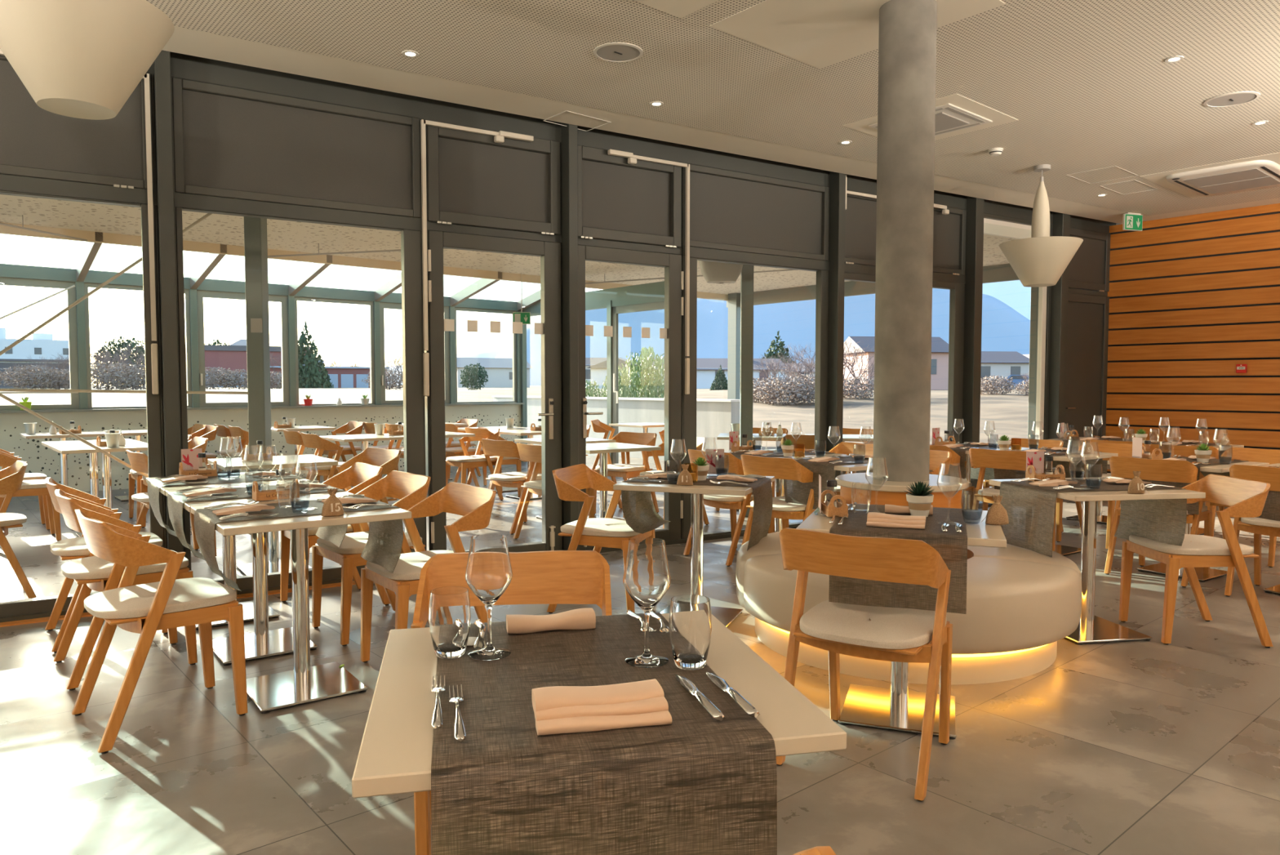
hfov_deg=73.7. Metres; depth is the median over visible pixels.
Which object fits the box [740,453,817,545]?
dining chair
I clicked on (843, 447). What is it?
dining chair
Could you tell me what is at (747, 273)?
pillar
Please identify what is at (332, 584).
trim
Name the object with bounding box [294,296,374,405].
window
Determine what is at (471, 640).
coaster
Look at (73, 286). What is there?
rod
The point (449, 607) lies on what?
tumbler
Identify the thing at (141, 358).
bare tree
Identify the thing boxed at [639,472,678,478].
napkin
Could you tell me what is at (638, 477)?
knife
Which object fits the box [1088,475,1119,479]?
knife
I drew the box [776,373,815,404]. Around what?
bush
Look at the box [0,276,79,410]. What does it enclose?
window
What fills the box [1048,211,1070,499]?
trim
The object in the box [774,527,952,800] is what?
dining chair
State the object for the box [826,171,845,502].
trim
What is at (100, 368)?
bush
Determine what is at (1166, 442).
napkin
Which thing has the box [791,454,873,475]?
dining table
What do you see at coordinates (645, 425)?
dining table
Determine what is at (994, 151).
smoke detector
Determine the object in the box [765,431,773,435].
tray
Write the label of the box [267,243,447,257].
rail
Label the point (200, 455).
pepper mill
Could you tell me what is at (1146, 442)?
pepper mill
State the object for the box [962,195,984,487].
trim
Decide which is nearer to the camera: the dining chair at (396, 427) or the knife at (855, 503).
the knife at (855, 503)
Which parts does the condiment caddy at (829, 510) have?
panel, panel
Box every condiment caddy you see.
[58,425,81,434]
[96,435,106,445]
[178,460,217,476]
[241,446,272,460]
[252,478,299,501]
[273,421,291,428]
[388,426,403,435]
[530,422,541,430]
[731,440,754,452]
[759,426,774,435]
[817,489,848,516]
[934,435,955,444]
[1025,464,1065,481]
[1063,429,1078,439]
[1135,446,1163,459]
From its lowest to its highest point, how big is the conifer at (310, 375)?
10.285 m
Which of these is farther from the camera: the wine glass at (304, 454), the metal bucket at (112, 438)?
the metal bucket at (112, 438)
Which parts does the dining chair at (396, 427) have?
leg, backrest, seat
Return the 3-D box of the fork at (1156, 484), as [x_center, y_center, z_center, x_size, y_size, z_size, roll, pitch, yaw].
[2.530,0.286,4.165,0.193,0.016,0.024,-1,3,-13]
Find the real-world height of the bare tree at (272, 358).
5.475 m
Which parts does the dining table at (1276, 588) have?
plate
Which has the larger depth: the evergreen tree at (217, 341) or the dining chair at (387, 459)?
the evergreen tree at (217, 341)
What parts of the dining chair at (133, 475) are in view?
leg, seat frame, seat, leg, backrest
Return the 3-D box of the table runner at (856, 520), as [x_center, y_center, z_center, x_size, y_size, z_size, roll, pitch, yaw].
[0.994,0.470,3.241,0.838,0.257,0.801,-2,3,-32]
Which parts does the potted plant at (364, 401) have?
pot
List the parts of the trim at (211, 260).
post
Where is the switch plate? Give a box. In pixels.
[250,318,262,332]
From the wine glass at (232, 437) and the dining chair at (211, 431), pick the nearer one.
the wine glass at (232, 437)
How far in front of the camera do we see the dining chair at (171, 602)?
3.09 m
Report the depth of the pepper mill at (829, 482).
3.35 m
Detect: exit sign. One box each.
[512,272,530,324]
[1122,212,1142,231]
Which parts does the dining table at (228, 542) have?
plate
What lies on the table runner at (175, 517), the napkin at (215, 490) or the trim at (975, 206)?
the napkin at (215, 490)
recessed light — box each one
[401,50,418,57]
[649,101,663,106]
[839,140,852,144]
[1164,55,1183,62]
[1252,120,1268,124]
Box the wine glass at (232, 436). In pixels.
[225,435,243,477]
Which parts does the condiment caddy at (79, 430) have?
panel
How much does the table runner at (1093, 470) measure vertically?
0.302 m
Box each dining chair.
[0,448,49,529]
[0,450,61,541]
[0,460,36,598]
[44,476,168,653]
[53,488,197,689]
[71,509,248,753]
[125,449,217,555]
[128,434,191,521]
[140,436,208,532]
[187,423,207,439]
[192,425,217,468]
[213,423,248,473]
[227,425,281,472]
[280,462,390,604]
[282,429,341,489]
[300,431,345,490]
[311,470,431,645]
[316,421,364,482]
[336,447,400,564]
[360,481,496,662]
[363,422,404,478]
[385,423,404,474]
[410,550,611,854]
[444,423,487,485]
[445,417,481,477]
[445,426,503,500]
[464,426,521,496]
[481,438,542,533]
[513,442,594,539]
[537,424,591,473]
[546,463,654,613]
[591,418,630,479]
[593,431,658,517]
[635,436,709,528]
[643,429,664,465]
[683,448,774,566]
[738,427,787,497]
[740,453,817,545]
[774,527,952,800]
[778,434,814,448]
[792,845,835,854]
[824,441,873,495]
[842,427,873,473]
[928,449,951,475]
[929,444,976,509]
[968,448,1056,551]
[982,437,1063,537]
[1055,441,1145,549]
[1084,439,1159,527]
[1103,456,1212,586]
[1119,474,1273,647]
[1143,444,1218,536]
[1204,447,1279,567]
[1224,464,1279,596]
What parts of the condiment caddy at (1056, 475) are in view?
panel, panel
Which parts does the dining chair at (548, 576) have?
leg, leg, backrest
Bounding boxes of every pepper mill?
[198,453,205,470]
[256,440,262,454]
[275,468,284,491]
[742,434,746,446]
[826,480,836,506]
[944,430,949,442]
[1044,455,1053,474]
[1143,440,1151,454]
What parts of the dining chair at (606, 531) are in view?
leg, backrest, seat, seat frame, leg, leg, leg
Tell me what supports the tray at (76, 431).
on the condiment caddy at (79, 430)
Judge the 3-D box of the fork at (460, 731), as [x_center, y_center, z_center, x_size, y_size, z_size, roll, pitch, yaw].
[-0.275,0.427,1.288,0.024,0.016,0.193,-1,3,-14]
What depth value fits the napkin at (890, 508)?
3.33 m
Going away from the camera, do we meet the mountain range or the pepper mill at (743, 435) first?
the pepper mill at (743, 435)
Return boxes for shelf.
[835,472,968,492]
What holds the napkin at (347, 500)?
on the table runner at (206, 526)
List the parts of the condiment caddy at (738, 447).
panel, panel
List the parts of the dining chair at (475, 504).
leg, seat frame, leg, seat, leg, backrest, leg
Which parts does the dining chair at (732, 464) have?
leg, backrest, seat frame, seat, leg, leg, leg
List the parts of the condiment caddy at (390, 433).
panel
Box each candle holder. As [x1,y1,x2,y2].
[683,463,696,482]
[793,447,804,457]
[1012,438,1022,450]
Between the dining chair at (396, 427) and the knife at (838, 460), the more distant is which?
the dining chair at (396, 427)
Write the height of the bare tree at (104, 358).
4.756 m
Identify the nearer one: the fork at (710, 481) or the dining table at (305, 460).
the fork at (710, 481)
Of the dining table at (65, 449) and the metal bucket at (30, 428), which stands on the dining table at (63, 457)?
the metal bucket at (30, 428)
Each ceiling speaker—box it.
[593,42,643,62]
[1203,91,1260,107]
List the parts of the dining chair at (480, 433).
leg, backrest, seat, leg, leg, seat frame, leg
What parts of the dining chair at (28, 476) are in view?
backrest, leg, seat, leg, leg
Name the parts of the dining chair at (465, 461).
leg, leg, leg, seat, seat frame, backrest, leg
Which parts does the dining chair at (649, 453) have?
seat frame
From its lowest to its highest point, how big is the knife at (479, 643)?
0.016 m
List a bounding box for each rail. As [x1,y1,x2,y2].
[0,214,87,241]
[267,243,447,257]
[585,269,797,284]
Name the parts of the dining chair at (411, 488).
leg, leg, seat, seat frame, leg, backrest, leg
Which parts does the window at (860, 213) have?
transom panel, sash, transom frame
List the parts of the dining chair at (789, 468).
leg, backrest, seat frame, seat, leg, leg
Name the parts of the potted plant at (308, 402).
pot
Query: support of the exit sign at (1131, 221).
hanging from the ceiling at (1088, 85)
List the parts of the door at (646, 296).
handle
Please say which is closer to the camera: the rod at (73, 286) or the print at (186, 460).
the print at (186, 460)
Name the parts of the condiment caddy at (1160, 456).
panel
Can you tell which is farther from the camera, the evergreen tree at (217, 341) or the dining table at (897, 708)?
the evergreen tree at (217, 341)
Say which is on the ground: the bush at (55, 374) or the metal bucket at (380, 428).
the bush at (55, 374)
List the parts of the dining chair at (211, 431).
backrest, leg, seat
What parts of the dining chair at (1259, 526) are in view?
leg, backrest, leg, seat frame, seat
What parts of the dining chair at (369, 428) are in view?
backrest, seat, leg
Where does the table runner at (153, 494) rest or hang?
on the dining table at (228, 542)
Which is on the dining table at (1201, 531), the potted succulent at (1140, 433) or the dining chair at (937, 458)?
the potted succulent at (1140, 433)
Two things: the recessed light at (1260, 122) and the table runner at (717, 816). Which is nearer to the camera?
the table runner at (717, 816)
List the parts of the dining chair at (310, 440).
leg, backrest, seat frame, seat, leg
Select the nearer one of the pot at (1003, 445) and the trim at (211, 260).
the pot at (1003, 445)
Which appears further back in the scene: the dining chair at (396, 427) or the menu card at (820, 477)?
the dining chair at (396, 427)
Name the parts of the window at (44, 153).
transom panel, transom frame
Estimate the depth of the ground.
36.51 m
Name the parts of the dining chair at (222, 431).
backrest, seat frame, leg, seat, leg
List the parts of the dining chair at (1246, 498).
leg, leg, leg, seat, seat frame, backrest, leg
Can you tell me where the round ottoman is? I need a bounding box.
[735,472,1081,684]
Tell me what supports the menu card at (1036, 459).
on the dining table at (1091, 628)
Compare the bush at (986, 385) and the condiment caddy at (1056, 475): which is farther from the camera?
the bush at (986, 385)
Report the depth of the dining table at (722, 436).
8.38 m
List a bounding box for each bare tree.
[9,354,55,387]
[36,351,69,386]
[89,342,133,389]
[90,341,145,388]
[108,352,145,389]
[269,352,304,377]
[315,355,341,366]
[330,355,359,366]
[348,359,366,366]
[363,351,402,388]
[386,354,403,380]
[753,351,794,382]
[766,354,815,378]
[782,342,854,386]
[843,338,874,395]
[845,360,874,396]
[1017,372,1029,382]
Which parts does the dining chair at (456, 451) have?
leg, backrest, leg, seat, seat frame, leg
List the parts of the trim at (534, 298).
post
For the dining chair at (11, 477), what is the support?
on the floor
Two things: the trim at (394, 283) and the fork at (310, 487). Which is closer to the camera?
the fork at (310, 487)
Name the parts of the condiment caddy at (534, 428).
panel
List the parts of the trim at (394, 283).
post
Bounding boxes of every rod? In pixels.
[0,213,212,355]
[0,284,75,319]
[0,388,248,394]
[0,391,78,393]
[0,392,251,535]
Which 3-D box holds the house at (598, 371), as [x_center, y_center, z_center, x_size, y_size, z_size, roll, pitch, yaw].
[-2.313,-6.535,104.806,7.000,3.900,8.600,0,3,9]
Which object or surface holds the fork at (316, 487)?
on the table runner at (175, 517)
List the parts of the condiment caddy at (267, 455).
panel, panel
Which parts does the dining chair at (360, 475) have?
leg, leg, seat frame, seat, backrest, leg, leg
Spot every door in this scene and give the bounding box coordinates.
[424,120,562,551]
[520,280,664,471]
[577,145,683,550]
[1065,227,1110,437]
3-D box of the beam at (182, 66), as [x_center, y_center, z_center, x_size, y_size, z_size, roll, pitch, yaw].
[-1.298,-2.116,5.726,15.950,0.195,0.140,-2,3,-32]
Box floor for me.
[0,448,1279,854]
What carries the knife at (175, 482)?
on the table runner at (153, 494)
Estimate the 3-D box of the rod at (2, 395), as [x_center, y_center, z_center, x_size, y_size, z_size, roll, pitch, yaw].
[-4.481,-0.260,5.898,3.342,2.377,0.062,-2,3,-32]
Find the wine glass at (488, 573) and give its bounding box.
[465,533,512,660]
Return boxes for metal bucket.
[23,422,36,434]
[104,430,119,433]
[104,432,120,447]
[285,417,295,427]
[373,423,385,435]
[505,417,515,427]
[731,422,739,434]
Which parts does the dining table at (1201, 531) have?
plate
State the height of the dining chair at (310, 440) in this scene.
0.785 m
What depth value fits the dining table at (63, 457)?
8.98 m
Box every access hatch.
[542,111,611,131]
[1066,165,1137,183]
[1099,179,1157,195]
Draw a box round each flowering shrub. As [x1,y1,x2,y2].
[585,379,603,396]
[601,365,635,397]
[617,346,664,398]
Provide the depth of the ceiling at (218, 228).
9.27 m
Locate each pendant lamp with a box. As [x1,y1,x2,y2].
[0,0,174,119]
[698,260,742,283]
[999,164,1083,287]
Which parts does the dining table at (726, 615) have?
plate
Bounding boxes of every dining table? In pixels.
[19,431,105,486]
[41,438,143,529]
[50,442,147,537]
[97,429,146,501]
[146,471,308,629]
[165,481,352,665]
[190,494,411,713]
[207,453,337,574]
[271,425,336,476]
[320,433,403,451]
[351,613,846,840]
[395,422,466,479]
[397,431,475,437]
[457,426,530,492]
[498,428,542,499]
[514,437,616,518]
[586,442,661,517]
[608,422,664,479]
[613,472,774,626]
[716,432,786,510]
[724,448,846,532]
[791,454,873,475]
[796,503,1006,738]
[804,433,873,441]
[954,444,1029,509]
[988,476,1205,644]
[1020,447,1118,555]
[1050,436,1156,523]
[1107,455,1269,582]
[1151,440,1244,534]
[1257,462,1279,594]
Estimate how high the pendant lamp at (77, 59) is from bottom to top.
0.900 m
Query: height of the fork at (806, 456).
0.016 m
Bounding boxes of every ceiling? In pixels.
[0,194,1016,294]
[145,0,1279,224]
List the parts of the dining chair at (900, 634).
leg, leg, backrest, seat frame, seat, leg, leg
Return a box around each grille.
[596,44,639,61]
[934,112,968,132]
[1182,168,1269,186]
[1198,176,1279,193]
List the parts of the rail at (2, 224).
rail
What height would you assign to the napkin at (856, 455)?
0.028 m
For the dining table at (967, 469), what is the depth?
7.00 m
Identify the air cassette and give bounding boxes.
[868,102,992,136]
[1166,160,1279,195]
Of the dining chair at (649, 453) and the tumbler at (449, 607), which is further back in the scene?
the dining chair at (649, 453)
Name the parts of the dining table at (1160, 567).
plate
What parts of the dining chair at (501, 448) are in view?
leg, backrest, seat frame, seat, leg, leg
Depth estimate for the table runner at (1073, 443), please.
7.78 m
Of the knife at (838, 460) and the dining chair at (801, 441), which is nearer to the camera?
the knife at (838, 460)
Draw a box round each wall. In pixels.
[0,404,520,491]
[493,396,740,460]
[1105,203,1279,502]
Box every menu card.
[181,448,202,470]
[705,448,724,475]
[728,431,738,451]
[818,474,823,512]
[932,427,939,444]
[1026,451,1044,472]
[1060,422,1064,439]
[1132,436,1142,457]
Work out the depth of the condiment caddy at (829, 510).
3.26 m
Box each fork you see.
[157,474,197,479]
[176,484,221,491]
[179,485,224,491]
[204,501,255,508]
[207,501,259,509]
[260,475,298,478]
[299,487,338,491]
[300,487,324,490]
[342,503,378,507]
[344,504,391,508]
[431,675,445,728]
[448,684,466,741]
[626,609,657,631]
[649,610,669,633]
[710,480,746,484]
[710,480,747,484]
[795,456,816,459]
[829,513,839,523]
[838,513,848,524]
[1010,477,1031,481]
[1014,478,1049,481]
[1145,484,1175,487]
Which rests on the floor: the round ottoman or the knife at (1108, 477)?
the round ottoman
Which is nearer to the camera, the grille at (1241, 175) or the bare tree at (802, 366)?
the grille at (1241, 175)
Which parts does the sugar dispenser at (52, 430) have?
glass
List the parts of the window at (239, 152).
transom frame, transom panel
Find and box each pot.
[691,464,709,479]
[781,444,795,456]
[906,493,933,516]
[997,440,1011,450]
[1134,433,1147,443]
[1194,449,1212,462]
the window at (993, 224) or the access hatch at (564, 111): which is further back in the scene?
the window at (993, 224)
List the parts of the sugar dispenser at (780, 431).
glass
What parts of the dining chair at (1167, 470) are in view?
leg, leg, backrest, seat frame, seat, leg, leg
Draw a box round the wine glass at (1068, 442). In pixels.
[1065,441,1084,483]
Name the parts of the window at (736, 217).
transom panel, transom frame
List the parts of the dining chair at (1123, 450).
leg, leg, leg, backrest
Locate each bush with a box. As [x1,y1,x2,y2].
[0,364,63,389]
[30,368,70,389]
[90,361,144,389]
[98,362,146,389]
[186,366,239,388]
[214,368,247,388]
[270,371,281,388]
[361,368,403,389]
[752,376,814,405]
[752,377,786,402]
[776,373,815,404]
[843,375,874,399]
[980,375,1016,395]
[1014,380,1028,395]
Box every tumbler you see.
[276,479,297,509]
[288,480,310,511]
[428,586,471,658]
[668,594,711,670]
[960,489,983,522]
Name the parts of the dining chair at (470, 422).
leg, seat, backrest, leg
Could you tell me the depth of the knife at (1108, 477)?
4.50 m
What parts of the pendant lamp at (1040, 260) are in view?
lamp shade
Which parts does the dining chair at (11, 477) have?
seat frame, seat, backrest, leg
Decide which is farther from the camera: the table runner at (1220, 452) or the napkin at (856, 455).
the table runner at (1220, 452)
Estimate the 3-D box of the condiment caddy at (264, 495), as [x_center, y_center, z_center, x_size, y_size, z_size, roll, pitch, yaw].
[-1.616,0.274,3.788,0.180,0.082,0.076,-2,4,-37]
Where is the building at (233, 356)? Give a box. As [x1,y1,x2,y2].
[185,338,313,386]
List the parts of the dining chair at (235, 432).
backrest, leg, seat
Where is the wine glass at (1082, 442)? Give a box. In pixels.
[1080,441,1099,487]
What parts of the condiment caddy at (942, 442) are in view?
panel, panel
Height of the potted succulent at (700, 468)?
0.123 m
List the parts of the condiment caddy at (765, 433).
panel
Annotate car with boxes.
[1000,374,1028,388]
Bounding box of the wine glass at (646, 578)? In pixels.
[622,537,671,667]
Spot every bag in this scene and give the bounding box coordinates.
[321,488,346,516]
[676,463,693,485]
[981,494,1008,524]
[1081,439,1094,453]
[1127,471,1149,493]
[1220,432,1232,445]
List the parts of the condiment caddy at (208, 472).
panel, panel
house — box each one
[457,357,533,387]
[585,357,622,386]
[586,357,645,388]
[642,358,787,388]
[784,363,815,383]
[843,336,948,389]
[980,351,1029,388]
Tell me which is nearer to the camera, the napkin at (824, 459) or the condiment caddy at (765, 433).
the napkin at (824, 459)
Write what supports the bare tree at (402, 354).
on the ground
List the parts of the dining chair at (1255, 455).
leg, leg, seat frame, backrest, leg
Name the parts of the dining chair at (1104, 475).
seat, backrest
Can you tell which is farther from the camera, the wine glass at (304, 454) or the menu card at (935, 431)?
the menu card at (935, 431)
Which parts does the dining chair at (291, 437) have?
backrest, leg, seat frame, leg, leg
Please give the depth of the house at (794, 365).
116.44 m
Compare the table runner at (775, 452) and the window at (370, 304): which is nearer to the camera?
the table runner at (775, 452)
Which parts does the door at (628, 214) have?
handle plate, lever, transom panel, transom frame, frame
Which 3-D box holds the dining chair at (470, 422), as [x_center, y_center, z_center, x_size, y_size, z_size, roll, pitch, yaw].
[-2.529,0.280,11.765,0.494,0.785,0.513,-2,4,-40]
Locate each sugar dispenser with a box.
[48,421,57,434]
[119,429,125,445]
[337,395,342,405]
[776,422,782,435]
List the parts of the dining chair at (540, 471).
leg, backrest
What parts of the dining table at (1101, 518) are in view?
plate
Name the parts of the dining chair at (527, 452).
leg, backrest, seat, seat frame, leg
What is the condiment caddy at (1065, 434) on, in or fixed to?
on the table runner at (1073, 443)
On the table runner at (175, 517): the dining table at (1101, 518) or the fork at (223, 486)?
the fork at (223, 486)
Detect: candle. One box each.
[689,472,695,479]
[795,450,803,456]
[1012,444,1020,448]
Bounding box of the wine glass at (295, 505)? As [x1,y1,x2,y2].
[278,453,301,507]
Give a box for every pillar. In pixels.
[244,216,271,542]
[727,293,740,399]
[739,264,753,516]
[872,0,937,481]
[1027,286,1039,439]
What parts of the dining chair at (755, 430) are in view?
backrest, leg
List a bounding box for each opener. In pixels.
[0,48,159,394]
[420,119,533,395]
[607,149,689,394]
[845,174,949,214]
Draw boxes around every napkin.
[160,474,208,482]
[182,487,236,496]
[212,503,275,515]
[245,471,290,475]
[278,482,328,488]
[321,497,377,503]
[506,607,595,633]
[531,678,671,734]
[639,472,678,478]
[716,474,757,481]
[744,449,773,454]
[793,448,814,451]
[808,456,839,462]
[852,453,873,458]
[866,511,925,528]
[884,504,933,515]
[942,443,964,448]
[970,441,993,445]
[1024,448,1045,451]
[1028,479,1077,486]
[1050,446,1075,450]
[1080,436,1099,440]
[1101,435,1120,438]
[1102,477,1151,484]
[1160,441,1182,444]
[1162,457,1186,460]
[1182,440,1202,443]
[1188,455,1215,458]
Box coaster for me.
[466,636,477,645]
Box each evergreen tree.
[93,335,145,387]
[204,338,229,345]
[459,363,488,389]
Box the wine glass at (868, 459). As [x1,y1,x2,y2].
[865,458,888,512]
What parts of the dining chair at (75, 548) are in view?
seat frame, leg, backrest, leg, seat, leg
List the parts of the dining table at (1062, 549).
plate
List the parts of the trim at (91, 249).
post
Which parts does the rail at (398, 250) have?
rail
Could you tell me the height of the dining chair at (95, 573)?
0.785 m
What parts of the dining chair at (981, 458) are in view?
leg, backrest, seat, seat frame, leg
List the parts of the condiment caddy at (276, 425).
panel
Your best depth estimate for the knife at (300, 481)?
4.33 m
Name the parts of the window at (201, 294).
handle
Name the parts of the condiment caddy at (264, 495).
panel, panel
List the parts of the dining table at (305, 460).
plate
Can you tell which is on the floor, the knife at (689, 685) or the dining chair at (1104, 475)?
the dining chair at (1104, 475)
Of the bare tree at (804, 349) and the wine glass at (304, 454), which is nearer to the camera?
the wine glass at (304, 454)
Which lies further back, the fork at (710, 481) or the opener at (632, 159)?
the opener at (632, 159)
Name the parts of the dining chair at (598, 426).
leg, backrest, leg, leg, leg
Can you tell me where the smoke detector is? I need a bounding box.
[987,147,1003,155]
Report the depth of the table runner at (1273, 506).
4.99 m
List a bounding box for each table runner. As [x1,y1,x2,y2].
[147,472,306,537]
[167,482,347,559]
[194,496,403,591]
[431,612,777,854]
[621,474,772,551]
[724,449,835,494]
[783,455,873,509]
[828,503,967,613]
[928,443,1012,479]
[993,448,1102,497]
[999,478,1186,556]
[1057,436,1132,473]
[1124,456,1248,514]
[1143,440,1226,475]
[1256,466,1279,520]
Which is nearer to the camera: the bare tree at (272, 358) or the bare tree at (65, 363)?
the bare tree at (65, 363)
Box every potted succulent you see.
[691,456,709,479]
[781,439,795,456]
[904,480,934,516]
[997,434,1011,450]
[1134,428,1147,443]
[1194,443,1212,462]
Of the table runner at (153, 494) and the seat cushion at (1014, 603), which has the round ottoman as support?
the seat cushion at (1014, 603)
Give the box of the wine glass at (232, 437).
[218,437,236,479]
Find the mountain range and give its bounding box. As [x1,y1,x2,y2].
[386,280,1031,385]
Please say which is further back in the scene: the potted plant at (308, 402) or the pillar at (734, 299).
the pillar at (734, 299)
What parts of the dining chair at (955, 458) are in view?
backrest, seat frame, leg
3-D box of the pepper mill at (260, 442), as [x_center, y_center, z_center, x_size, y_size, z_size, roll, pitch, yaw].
[-2.595,0.150,5.828,0.039,0.122,0.039,2,4,38]
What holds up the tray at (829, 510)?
on the condiment caddy at (829, 510)
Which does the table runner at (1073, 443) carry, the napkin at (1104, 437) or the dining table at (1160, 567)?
the napkin at (1104, 437)
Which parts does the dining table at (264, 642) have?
plate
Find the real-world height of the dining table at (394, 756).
0.745 m
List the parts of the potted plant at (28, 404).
pot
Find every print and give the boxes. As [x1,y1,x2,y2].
[182,448,198,466]
[706,449,721,466]
[1026,452,1041,470]
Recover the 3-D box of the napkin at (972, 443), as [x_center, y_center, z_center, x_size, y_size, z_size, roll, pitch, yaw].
[2.860,0.136,7.138,0.215,0.028,0.095,-2,3,-35]
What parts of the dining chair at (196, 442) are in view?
leg, seat frame, backrest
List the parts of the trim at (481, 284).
post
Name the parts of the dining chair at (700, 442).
seat, leg, leg, backrest, leg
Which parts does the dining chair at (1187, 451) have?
backrest, leg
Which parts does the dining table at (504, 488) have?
plate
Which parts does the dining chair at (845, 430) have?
backrest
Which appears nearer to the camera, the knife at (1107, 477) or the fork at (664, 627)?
the fork at (664, 627)
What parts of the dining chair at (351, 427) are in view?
leg, leg, leg, seat frame, seat, backrest, leg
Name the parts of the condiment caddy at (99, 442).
panel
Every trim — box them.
[0,222,728,300]
[0,263,517,311]
[0,402,524,413]
[0,502,992,622]
[0,580,373,626]
[75,231,102,408]
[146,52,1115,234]
[189,244,226,407]
[287,254,332,405]
[373,271,401,404]
[448,271,502,403]
[492,395,740,401]
[515,289,540,402]
[726,263,1019,307]
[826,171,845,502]
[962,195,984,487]
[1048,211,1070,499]
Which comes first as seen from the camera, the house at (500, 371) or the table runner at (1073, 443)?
the table runner at (1073, 443)
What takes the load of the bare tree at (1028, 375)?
on the ground
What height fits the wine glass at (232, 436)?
0.220 m
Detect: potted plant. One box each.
[18,396,31,409]
[303,393,312,405]
[360,394,368,404]
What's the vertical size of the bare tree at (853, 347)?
3.234 m
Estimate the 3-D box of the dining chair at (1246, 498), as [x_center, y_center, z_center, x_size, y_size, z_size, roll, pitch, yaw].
[2.783,0.647,4.298,0.494,0.785,0.513,0,3,2]
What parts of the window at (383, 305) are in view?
handle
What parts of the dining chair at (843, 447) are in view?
seat, backrest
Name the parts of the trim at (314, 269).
post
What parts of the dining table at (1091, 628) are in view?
plate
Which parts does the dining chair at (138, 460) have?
backrest, seat, leg, seat frame, leg, leg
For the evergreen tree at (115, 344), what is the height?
8.732 m
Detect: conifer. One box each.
[277,320,333,387]
[709,365,727,390]
[761,330,794,363]
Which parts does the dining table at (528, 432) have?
plate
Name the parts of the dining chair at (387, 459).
leg, backrest, leg, seat frame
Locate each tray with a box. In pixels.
[62,429,79,434]
[100,440,106,445]
[182,468,216,476]
[248,453,271,460]
[257,488,298,500]
[277,424,291,427]
[393,430,403,435]
[739,445,754,452]
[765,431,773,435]
[821,501,841,515]
[938,440,955,444]
[1030,472,1064,481]
[1066,434,1078,439]
[1135,453,1157,458]
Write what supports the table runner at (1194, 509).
on the dining table at (1160, 567)
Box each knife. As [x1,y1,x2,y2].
[163,480,208,484]
[164,480,208,483]
[186,494,238,499]
[188,493,239,497]
[218,513,278,519]
[220,512,278,517]
[275,480,318,485]
[316,493,364,499]
[317,494,364,500]
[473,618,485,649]
[627,477,663,481]
[631,476,667,480]
[675,674,725,720]
[706,671,759,717]
[742,474,763,478]
[763,453,782,456]
[831,460,853,463]
[848,502,857,510]
[941,522,949,532]
[955,523,962,533]
[1053,484,1090,488]
[1054,485,1094,489]
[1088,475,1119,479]
[1090,476,1124,479]
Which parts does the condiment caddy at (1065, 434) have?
panel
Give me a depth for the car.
87.29 m
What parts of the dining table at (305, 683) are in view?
plate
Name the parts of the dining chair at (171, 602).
leg, backrest, leg, seat, seat frame, leg, leg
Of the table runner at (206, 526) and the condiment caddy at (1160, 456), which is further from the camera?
the condiment caddy at (1160, 456)
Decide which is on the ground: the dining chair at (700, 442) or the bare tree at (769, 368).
the bare tree at (769, 368)
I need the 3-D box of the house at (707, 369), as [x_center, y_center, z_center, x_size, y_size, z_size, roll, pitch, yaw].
[8.817,-7.034,104.781,17.000,4.900,10.000,0,3,-7]
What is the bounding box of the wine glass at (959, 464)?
[937,464,962,523]
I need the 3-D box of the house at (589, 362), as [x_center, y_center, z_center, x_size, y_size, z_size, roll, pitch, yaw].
[-6.970,-7.423,117.778,9.000,4.400,7.000,0,3,-3]
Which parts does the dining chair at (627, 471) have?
leg, leg, seat, seat frame, leg, backrest, leg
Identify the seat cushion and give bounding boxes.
[735,531,781,608]
[743,553,923,631]
[923,556,1081,653]
[961,540,1081,605]
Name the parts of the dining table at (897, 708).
plate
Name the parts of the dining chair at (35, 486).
backrest, leg, leg, seat frame, seat, leg, leg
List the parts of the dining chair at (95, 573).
leg, backrest, leg, seat, seat frame, leg, leg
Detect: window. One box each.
[0,55,167,617]
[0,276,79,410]
[84,282,191,408]
[170,76,426,590]
[196,289,289,407]
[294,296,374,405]
[379,302,449,404]
[454,306,516,403]
[680,162,829,538]
[844,189,966,443]
[978,213,1053,504]
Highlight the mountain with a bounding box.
[495,288,1030,385]
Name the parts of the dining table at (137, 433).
plate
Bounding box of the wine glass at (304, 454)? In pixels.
[294,453,318,509]
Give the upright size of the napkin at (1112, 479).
0.028 m
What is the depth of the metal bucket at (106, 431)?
7.41 m
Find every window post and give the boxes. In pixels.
[153,50,183,551]
[560,122,578,550]
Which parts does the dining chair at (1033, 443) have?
leg, seat frame, backrest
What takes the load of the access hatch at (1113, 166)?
attached to the ceiling at (1088, 85)
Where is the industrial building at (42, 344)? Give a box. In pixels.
[0,327,70,388]
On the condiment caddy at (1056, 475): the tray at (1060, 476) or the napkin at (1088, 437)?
the tray at (1060, 476)
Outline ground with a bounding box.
[0,385,1028,449]

